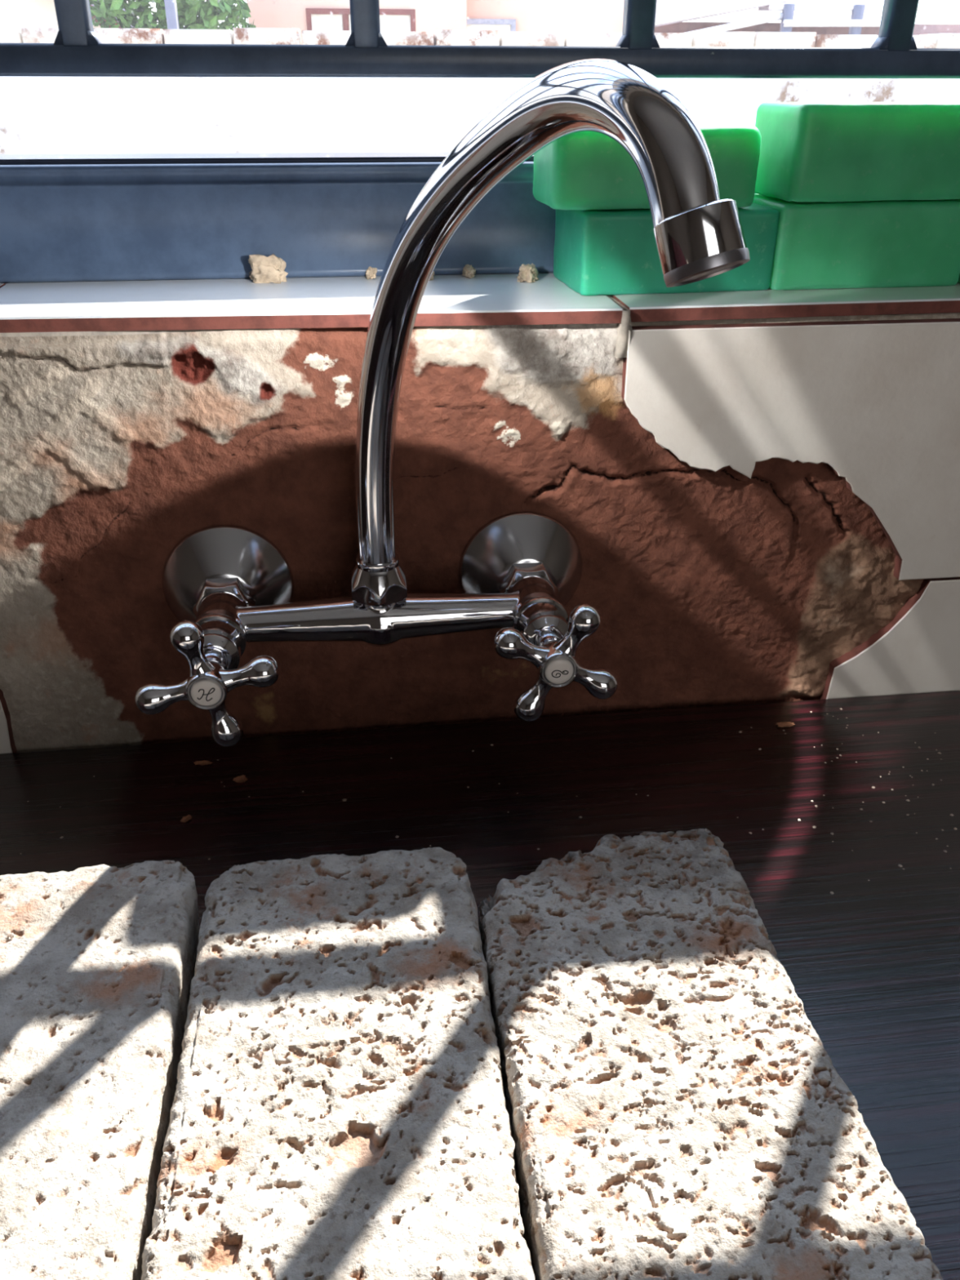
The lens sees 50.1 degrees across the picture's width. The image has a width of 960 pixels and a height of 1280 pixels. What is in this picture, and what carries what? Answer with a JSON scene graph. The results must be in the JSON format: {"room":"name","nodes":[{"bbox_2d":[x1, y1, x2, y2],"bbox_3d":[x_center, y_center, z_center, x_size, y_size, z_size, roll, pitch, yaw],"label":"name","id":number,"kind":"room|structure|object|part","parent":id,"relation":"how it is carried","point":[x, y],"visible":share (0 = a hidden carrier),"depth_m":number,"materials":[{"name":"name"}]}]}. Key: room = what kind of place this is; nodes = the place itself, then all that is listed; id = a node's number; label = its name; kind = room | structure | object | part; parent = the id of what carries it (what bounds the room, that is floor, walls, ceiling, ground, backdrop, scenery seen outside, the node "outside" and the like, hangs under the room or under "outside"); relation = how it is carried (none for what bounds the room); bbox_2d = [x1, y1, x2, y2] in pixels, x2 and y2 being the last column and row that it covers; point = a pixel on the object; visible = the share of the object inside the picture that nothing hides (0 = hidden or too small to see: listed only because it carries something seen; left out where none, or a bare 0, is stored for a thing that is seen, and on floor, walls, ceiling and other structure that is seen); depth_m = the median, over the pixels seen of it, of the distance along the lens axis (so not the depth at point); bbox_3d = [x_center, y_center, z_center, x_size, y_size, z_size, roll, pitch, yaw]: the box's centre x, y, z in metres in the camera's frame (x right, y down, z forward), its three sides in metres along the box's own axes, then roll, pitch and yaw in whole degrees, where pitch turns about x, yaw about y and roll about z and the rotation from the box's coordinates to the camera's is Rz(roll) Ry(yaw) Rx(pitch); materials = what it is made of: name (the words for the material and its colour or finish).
{"room":"kitchen","nodes":[
{"label":"kitchen","id":0,"kind":"room"},
{"bbox_2d":[0,313,959,754],"bbox_3d":[0.031,0.293,0.853,4.600,1.132,0.248,-3,29,-6],"label":"wall","id":1,"kind":"structure","parent":0,"point":[756,510],"depth_m":0.52,"materials":[{"name":"paint"}]},
{"bbox_2d":[134,58,750,746],"bbox_3d":[-0.039,-0.065,0.383,0.215,0.263,0.230,-3,29,-6],"label":"mixer tap","id":2,"kind":"object","parent":1,"relation":"attached to","point":[228,588],"visible":1,"depth_m":0.44,"materials":[{"name":"silver metal"}]},
{"bbox_3d":[-0.116,0.018,0.437,0.061,0.061,0.018,-3,29,-6],"label":"handle","id":3,"kind":"part","parent":2,"relation":"part of","materials":[{"name":"silver metal"}]},
{"bbox_3d":[0.002,-0.080,0.362,0.017,0.216,0.203,-17,33,-28],"label":"spout","id":4,"kind":"part","parent":2,"relation":"part of","materials":[{"name":"silver metal"}]},
{"bbox_3d":[0.033,0.009,0.454,0.056,0.056,0.018,-3,29,-6],"label":"handle","id":5,"kind":"part","parent":2,"relation":"part of","materials":[{"name":"silver metal"}]},
{"bbox_2d":[0,273,959,358],"bbox_3d":[-0.016,-0.192,0.568,2.000,0.022,0.229,-3,29,-6],"label":"windowsill","id":6,"kind":"structure","parent":1,"relation":"on","point":[68,308],"depth_m":0.48,"materials":[{"name":"paint"}]},
{"bbox_2d":[248,253,288,283],"bbox_3d":[-0.110,-0.192,0.530,0.021,0.014,0.012,1,29,1],"label":"lump","id":7,"kind":"object","parent":6,"relation":"on","point":[265,269],"visible":1,"depth_m":0.53,"materials":[{"name":"beige stone"}]},
{"bbox_2d":[365,266,377,279],"bbox_3d":[-0.057,-0.193,0.540,0.007,0.006,0.006,-12,31,-21],"label":"lump","id":8,"kind":"object","parent":6,"relation":"on","point":[371,273],"visible":1,"depth_m":0.54,"materials":[{"name":"beige stone"}]},
{"bbox_2d":[429,271,435,280],"bbox_3d":[-0.027,-0.191,0.538,0.009,0.006,0.007,13,31,22],"label":"lump","id":9,"kind":"object","parent":6,"relation":"on","point":[432,277],"visible":0.2,"depth_m":0.54,"materials":[{"name":"beige stone"}]},
{"bbox_2d":[462,264,475,278],"bbox_3d":[-0.006,-0.196,0.545,0.007,0.006,0.011,-7,30,-13],"label":"lump","id":10,"kind":"object","parent":6,"relation":"on","point":[468,271],"visible":1,"depth_m":0.54,"materials":[{"name":"beige stone"}]},
{"bbox_2d":[516,263,538,282],"bbox_3d":[0.025,-0.192,0.536,0.012,0.009,0.016,4,29,8],"label":"lump","id":11,"kind":"object","parent":6,"relation":"on","point":[528,273],"visible":1,"depth_m":0.53,"materials":[{"name":"beige stone"}]},
{"bbox_2d":[553,202,779,295],"bbox_3d":[0.092,-0.201,0.522,0.099,0.038,0.058,-5,29,-9],"label":"soap bar","id":12,"kind":"object","parent":6,"relation":"on","point":[612,251],"visible":0.67,"depth_m":0.50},
{"bbox_2d":[533,120,761,209],"bbox_3d":[0.079,-0.232,0.500,0.100,0.036,0.055,-4,29,-8],"label":"soap bar","id":13,"kind":"object","parent":12,"relation":"on","point":[581,170],"visible":0.59,"depth_m":0.48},
{"bbox_2d":[752,193,959,289],"bbox_3d":[0.192,-0.209,0.534,0.102,0.041,0.057,-4,29,-8],"label":"soap bar","id":14,"kind":"object","parent":6,"relation":"on","point":[886,243],"visible":0.68,"depth_m":0.51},
{"bbox_2d":[755,101,959,201],"bbox_3d":[0.198,-0.243,0.511,0.112,0.042,0.057,-5,29,-9],"label":"soap bar","id":15,"kind":"object","parent":14,"relation":"on","point":[815,151],"visible":0.88,"depth_m":0.48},
{"bbox_3d":[0.228,1.584,-0.267,4.600,0.050,3.000,-3,29,-6],"label":"floor","id":16,"kind":"structure","parent":0,"visible":0},
{"bbox_3d":[-0.385,0.628,0.495,1.418,0.888,0.586,-3,29,-6],"label":"base cabinet","id":17,"kind":"object","parent":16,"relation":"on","visible":0},
{"bbox_2d":[0,690,959,1279],"bbox_3d":[-0.389,0.230,0.264,1.445,0.032,0.610,-3,29,-6],"label":"countertop","id":18,"kind":"structure","parent":17,"relation":"on","point":[873,965],"depth_m":0.50,"materials":[{"name":"laminate"}]},
{"bbox_2d":[0,860,199,1279],"bbox_3d":[-0.139,0.161,0.294,0.101,0.061,0.225,-3,29,-6],"label":"brick","id":19,"kind":"object","parent":18,"relation":"on","point":[98,962],"visible":0.99,"depth_m":0.30,"materials":[{"name":"white stone"}]},
{"bbox_2d":[180,814,191,822],"bbox_3d":[-0.141,0.086,0.494,0.004,0.001,0.006,23,36,35],"label":"chip","id":20,"kind":"object","parent":18,"relation":"on","point":[184,819],"visible":1,"depth_m":0.49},
{"bbox_2d":[193,760,213,764],"bbox_3d":[-0.144,0.064,0.534,0.011,0.001,0.004,0,29,-1],"label":"chip","id":21,"kind":"object","parent":18,"relation":"on","point":[197,762],"visible":1,"depth_m":0.53,"materials":[{"name":"brown stone"}]},
{"bbox_2d":[232,774,248,782],"bbox_3d":[-0.122,0.070,0.521,0.008,0.002,0.006,-6,29,-11],"label":"chip","id":22,"kind":"object","parent":18,"relation":"on","point":[242,778],"visible":1,"depth_m":0.52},
{"bbox_2d":[141,847,534,1279],"bbox_3d":[-0.040,0.157,0.302,0.101,0.061,0.225,-3,29,-6],"label":"brick","id":23,"kind":"object","parent":18,"relation":"on","point":[339,1112],"visible":1,"depth_m":0.29,"materials":[{"name":"white stone"}]},
{"bbox_2d":[20,707,956,893],"bbox_3d":[0.028,0.084,0.499,0.530,0.001,0.145,-3,29,-6],"label":"crumbs","id":24,"kind":"object","parent":18,"relation":"on","point":[841,708],"visible":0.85,"depth_m":0.51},
{"bbox_2d":[478,828,942,1279],"bbox_3d":[0.057,0.152,0.312,0.100,0.061,0.225,-3,29,-6],"label":"brick","id":25,"kind":"object","parent":18,"relation":"on","point":[676,1109],"visible":0.86,"depth_m":0.29,"materials":[{"name":"white stone"}]},
{"bbox_2d":[775,721,795,727],"bbox_3d":[0.168,0.046,0.566,0.010,0.002,0.004,-1,29,-1],"label":"chip","id":26,"kind":"object","parent":18,"relation":"on","point":[782,724],"visible":1,"depth_m":0.56,"materials":[{"name":"brown stone"}]},
{"bbox_3d":[-0.015,-1.309,-0.029,2.000,0.550,0.240,-3,29,-6],"label":"wall","id":27,"kind":"structure","parent":0,"visible":0},
{"bbox_2d":[0,151,755,283],"bbox_3d":[-0.019,-0.648,0.358,2.000,0.980,0.098,-3,29,-6],"label":"window","id":28,"kind":"structure","parent":27,"relation":"in","point":[98,217],"depth_m":0.53,"materials":[{"name":"blue paint"}]},
{"bbox_2d":[0,0,959,79],"bbox_3d":[-0.007,-0.641,0.247,2.000,0.887,0.012,-3,29,-6],"label":"window frame","id":29,"kind":"structure","parent":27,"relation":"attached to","point":[77,51],"depth_m":0.45,"materials":[{"name":"blue paint"}]},
{"label":"outside","id":30,"kind":"structure","parent":0,"visible":0},
{"bbox_3d":[-4.380,-15.607,31.739,80.000,0.100,69.760,-3,29,-6],"label":"ground","id":31,"kind":"structure","parent":30,"visible":0},
{"bbox_2d":[0,0,158,28],"bbox_3d":[-5.984,-7.016,12.553,4.850,3.310,4.550,-3,29,-6],"label":"house","id":32,"kind":"structure","parent":31,"relation":"on","point":[13,13],"depth_m":10.77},
{"bbox_2d":[164,0,179,29],"bbox_3d":[-2.423,-5.378,7.834,0.100,5.000,0.100,-3,29,-6],"label":"pole","id":33,"kind":"object","parent":31,"relation":"on","point":[171,7],"visible":0.02,"depth_m":8.06,"materials":[{"name":"white metal"}]},
{"bbox_2d":[88,0,255,31],"bbox_3d":[-2.859,-5.264,9.329,1.722,3.368,1.797,-3,29,-6],"label":"tree","id":34,"kind":"object","parent":31,"relation":"on","point":[209,12],"visible":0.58,"depth_m":8.85,"materials":[{"name":"green plant"}]},
{"bbox_2d":[246,0,624,44],"bbox_3d":[-0.583,-8.011,12.167,4.800,5.450,4.800,-3,29,-6],"label":"house","id":35,"kind":"structure","parent":31,"relation":"on","point":[400,15],"depth_m":10.76,"materials":[{"name":"stone"}]},
{"bbox_3d":[-1.589,-6.086,10.777,0.330,0.810,0.030,-3,29,-6],"label":"pane","id":36,"kind":"part","parent":35,"relation":"part of","materials":[{"name":"white glass"}]},
{"bbox_3d":[-1.033,-6.118,10.838,0.650,0.810,0.030,-3,29,-6],"label":"pane","id":37,"kind":"part","parent":35,"relation":"part of","materials":[{"name":"white glass"}]},
{"bbox_3d":[0.089,-6.225,11.214,0.510,0.840,0.030,-3,29,-6],"label":"pane","id":38,"kind":"part","parent":35,"relation":"part of","materials":[{"name":"white glass"}]},
{"bbox_2d":[0,27,959,154],"bbox_3d":[0.502,-1.364,3.970,12.005,1.698,0.150,-3,29,-6],"label":"wall","id":39,"kind":"structure","parent":31,"relation":"on","point":[39,115],"depth_m":3.50,"materials":[{"name":"paint"}]},
{"bbox_3d":[0.500,-1.336,3.985,12.000,1.635,0.120,-3,29,-6],"label":"wall panel","id":40,"kind":"part","parent":39,"relation":"part of","materials":[{"name":"white paint"}]},
{"bbox_2d":[654,0,959,35],"bbox_3d":[4.519,-7.726,13.544,6.208,3.650,5.134,-3,29,-6],"label":"building","id":41,"kind":"structure","parent":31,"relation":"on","point":[670,15],"depth_m":11.26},
{"bbox_3d":[3.363,-5.938,11.738,0.100,2.250,0.100,-3,29,-6],"label":"post","id":42,"kind":"part","parent":41,"relation":"part of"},
{"bbox_3d":[4.157,-5.984,11.825,0.100,2.250,0.100,-3,29,-6],"label":"post","id":43,"kind":"part","parent":41,"relation":"part of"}
]}

